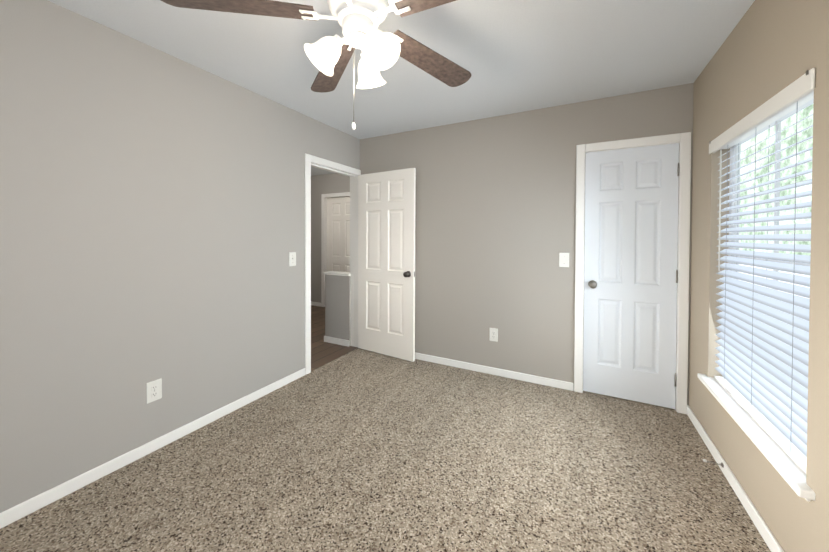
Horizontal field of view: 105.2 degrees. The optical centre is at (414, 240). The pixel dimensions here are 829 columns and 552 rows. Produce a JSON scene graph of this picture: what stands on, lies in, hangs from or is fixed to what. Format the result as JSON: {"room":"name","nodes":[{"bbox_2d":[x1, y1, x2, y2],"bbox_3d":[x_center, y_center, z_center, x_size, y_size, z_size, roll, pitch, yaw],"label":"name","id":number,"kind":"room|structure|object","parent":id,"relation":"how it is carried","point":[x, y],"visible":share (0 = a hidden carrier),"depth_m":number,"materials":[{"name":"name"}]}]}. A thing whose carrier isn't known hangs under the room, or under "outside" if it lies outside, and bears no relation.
{"room":"empty bedroom","nodes":[
{"label":"empty bedroom","id":0,"kind":"room"},
{"bbox_2d":[0,0,359,512],"bbox_3d":[-2.227,-0.012,3.403,2.520,2.540,6.290,1,1,27],"label":"wall","id":1,"kind":"structure","parent":0,"point":[152,213],"depth_m":1.83,"materials":[{"name":"grey paint"}]},
{"bbox_2d":[0,368,304,528],"bbox_3d":[-1.763,1.248,1.565,0.018,0.068,3.190,1,1,27],"label":"baseboard","id":2,"kind":"structure","parent":1,"relation":"attached to","point":[29,506],"depth_m":1.80,"materials":[{"name":"white paint"}]},
{"bbox_2d":[146,378,161,403],"bbox_3d":[-1.579,0.914,1.924,0.008,0.124,0.078,1,1,27],"label":"outlet","id":3,"kind":"object","parent":1,"relation":"attached to","point":[154,390],"visible":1,"depth_m":1.92,"materials":[{"name":"white plastic"}]},
{"bbox_2d":[289,252,295,265],"bbox_3d":[-1.092,0.169,2.844,0.014,0.124,0.078,1,1,27],"label":"light switch","id":4,"kind":"object","parent":1,"relation":"attached to","point":[292,258],"visible":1,"depth_m":2.84,"materials":[{"name":"white plastic"}]},
{"bbox_2d":[311,192,350,346],"bbox_3d":[-1.422,0.201,4.962,2.280,2.081,1.585,1,1,27],"label":"trim","id":5,"kind":"structure","parent":1,"relation":"attached to","point":[328,339],"depth_m":5.84,"materials":[{"name":"white paint"}]},
{"bbox_2d":[305,153,360,374],"bbox_3d":[-0.880,0.222,3.401,0.152,2.081,0.894,1,1,27],"label":"door frame","id":6,"kind":"structure","parent":1,"relation":"attached to","point":[310,160],"depth_m":3.31,"materials":[{"name":"white paint"}]},
{"bbox_2d":[358,168,415,361],"bbox_3d":[-0.336,0.251,3.454,0.763,2.002,0.161,1,1,27],"label":"bedroom door","id":7,"kind":"structure","parent":6,"relation":"attached to","point":[386,257],"depth_m":3.44,"materials":[{"name":"white paint"}]},
{"bbox_2d":[327,197,349,271],"bbox_3d":[-1.302,0.220,5.703,0.754,2.002,0.100,1,1,27],"label":"hall door","id":8,"kind":"structure","parent":1,"relation":"in","point":[338,234],"depth_m":5.76,"materials":[{"name":"white paint"}]},
{"bbox_2d":[311,305,357,370],"bbox_3d":[-1.703,1.274,4.311,2.400,0.050,3.020,1,1,27],"label":"floor","id":9,"kind":"structure","parent":0,"point":[323,353],"depth_m":3.76,"materials":[{"name":"brown wood"}]},
{"bbox_2d":[0,348,770,551],"bbox_3d":[-0.237,1.317,1.251,3.019,0.050,4.036,1,1,27],"label":"floor carpet","id":10,"kind":"object","parent":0,"point":[359,450],"visible":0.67,"depth_m":1.70,"materials":[{"name":"beige carpet"}]},
{"bbox_2d":[48,0,754,138],"bbox_3d":[-0.228,-1.198,1.220,3.259,0.100,4.276,1,1,27],"label":"ceiling","id":11,"kind":"structure","parent":0,"point":[514,56],"depth_m":1.92,"materials":[{"name":"paint"}]},
{"bbox_2d":[161,0,470,129],"bbox_3d":[-0.175,-0.810,1.265,1.363,0.674,1.417,1,1,27],"label":"ceiling fan","id":12,"kind":"object","parent":11,"relation":"hanging from","point":[359,21],"visible":1,"depth_m":1.25,"materials":[{"name":"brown wood"}]},
{"bbox_2d":[360,83,693,404],"bbox_3d":[0.724,0.053,3.080,3.019,2.440,0.120,1,1,27],"label":"wall","id":13,"kind":"structure","parent":0,"point":[495,223],"depth_m":2.94,"materials":[{"name":"grey paint"}]},
{"bbox_2d":[490,328,497,341],"bbox_3d":[0.750,0.894,3.003,0.078,0.124,0.008,1,1,27],"label":"outlet","id":14,"kind":"object","parent":13,"relation":"attached to","point":[493,334],"visible":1,"depth_m":3.00,"materials":[{"name":"white plastic"}]},
{"bbox_2d":[415,352,572,390],"bbox_3d":[0.350,1.236,3.211,2.255,0.068,0.014,1,1,27],"label":"baseboard","id":15,"kind":"structure","parent":13,"relation":"attached to","point":[555,383],"depth_m":2.98,"materials":[{"name":"white paint"}]},
{"bbox_2d":[559,253,568,266],"bbox_3d":[1.282,0.168,2.716,0.078,0.124,0.014,1,1,27],"label":"light switch","id":16,"kind":"object","parent":13,"relation":"attached to","point":[563,259],"visible":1,"depth_m":2.72,"materials":[{"name":"white plastic"}]},
{"bbox_2d":[583,143,679,408],"bbox_3d":[1.694,0.271,2.506,0.618,2.002,0.100,1,1,27],"label":"closet door","id":17,"kind":"structure","parent":13,"relation":"in","point":[630,263],"depth_m":2.51,"materials":[{"name":"white paint"}]},
{"bbox_2d":[574,132,690,413],"bbox_3d":[1.717,0.243,2.559,0.748,2.081,0.136,1,1,27],"label":"door frame","id":18,"kind":"structure","parent":13,"relation":"attached to","point":[683,140],"depth_m":2.37,"materials":[{"name":"white paint"}]},
{"bbox_2d":[583,222,584,344],"bbox_3d":[1.850,0.019,2.975,1.324,2.520,0.730,1,1,27],"label":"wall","id":19,"kind":"structure","parent":0,"point":[584,249],"depth_m":3.33,"materials":[{"name":"grey paint"}]},
{"bbox_2d":[583,391,674,410],"bbox_3d":[1.817,1.304,2.938,1.324,0.050,0.850,1,1,27],"label":"floor","id":20,"kind":"structure","parent":0,"point":[656,406],"depth_m":2.52,"materials":[{"name":"carpet"}]},
{"bbox_2d":[689,0,828,551],"bbox_3d":[1.161,0.087,0.513,0.120,2.440,4.276,1,1,27],"label":"wall","id":21,"kind":"structure","parent":0,"point":[767,50],"depth_m":1.42,"materials":[{"name":"beige paint"}]},
{"bbox_2d":[687,405,783,551],"bbox_3d":[1.095,1.272,0.560,0.018,0.068,4.036,1,1,27],"label":"baseboard","id":22,"kind":"structure","parent":21,"relation":"attached to","point":[758,521],"depth_m":1.58,"materials":[{"name":"white paint"}]},
{"bbox_2d":[703,459,723,467],"bbox_3d":[1.672,1.245,1.775,0.084,0.024,0.024,1,1,27],"label":"door stop","id":23,"kind":"object","parent":22,"relation":"attached to","point":[720,464],"visible":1,"depth_m":1.77,"materials":[{"name":"grey metal"}]},
{"bbox_2d":[697,373,814,501],"bbox_3d":[1.655,0.894,1.565,0.125,0.048,1.077,1,1,27],"label":"window sill","id":24,"kind":"structure","parent":21,"relation":"attached to","point":[791,472],"depth_m":1.37,"materials":[{"name":"white paint"}]},
{"bbox_2d":[728,98,813,289],"bbox_3d":[1.729,0.131,1.519,0.032,1.480,0.977,1,1,27],"label":"window","id":25,"kind":"structure","parent":21,"relation":"in","point":[734,151],"depth_m":1.67,"materials":[{"name":"white plastic"}]},
{"bbox_2d":[709,68,815,472],"bbox_3d":[1.666,0.127,1.551,0.089,1.485,1.001,1,1,27],"label":"window blind","id":26,"kind":"object","parent":25,"relation":"attached to","point":[763,354],"visible":0.79,"depth_m":1.45,"materials":[{"name":"white plastic"}]},
{"label":"outside","id":27,"kind":"structure","parent":0,"visible":0},
{"bbox_2d":[739,103,813,298],"bbox_3d":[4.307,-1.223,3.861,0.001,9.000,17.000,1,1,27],"label":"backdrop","id":28,"kind":"structure","parent":27,"point":[801,125],"depth_m":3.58,"materials":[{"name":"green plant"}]}
]}

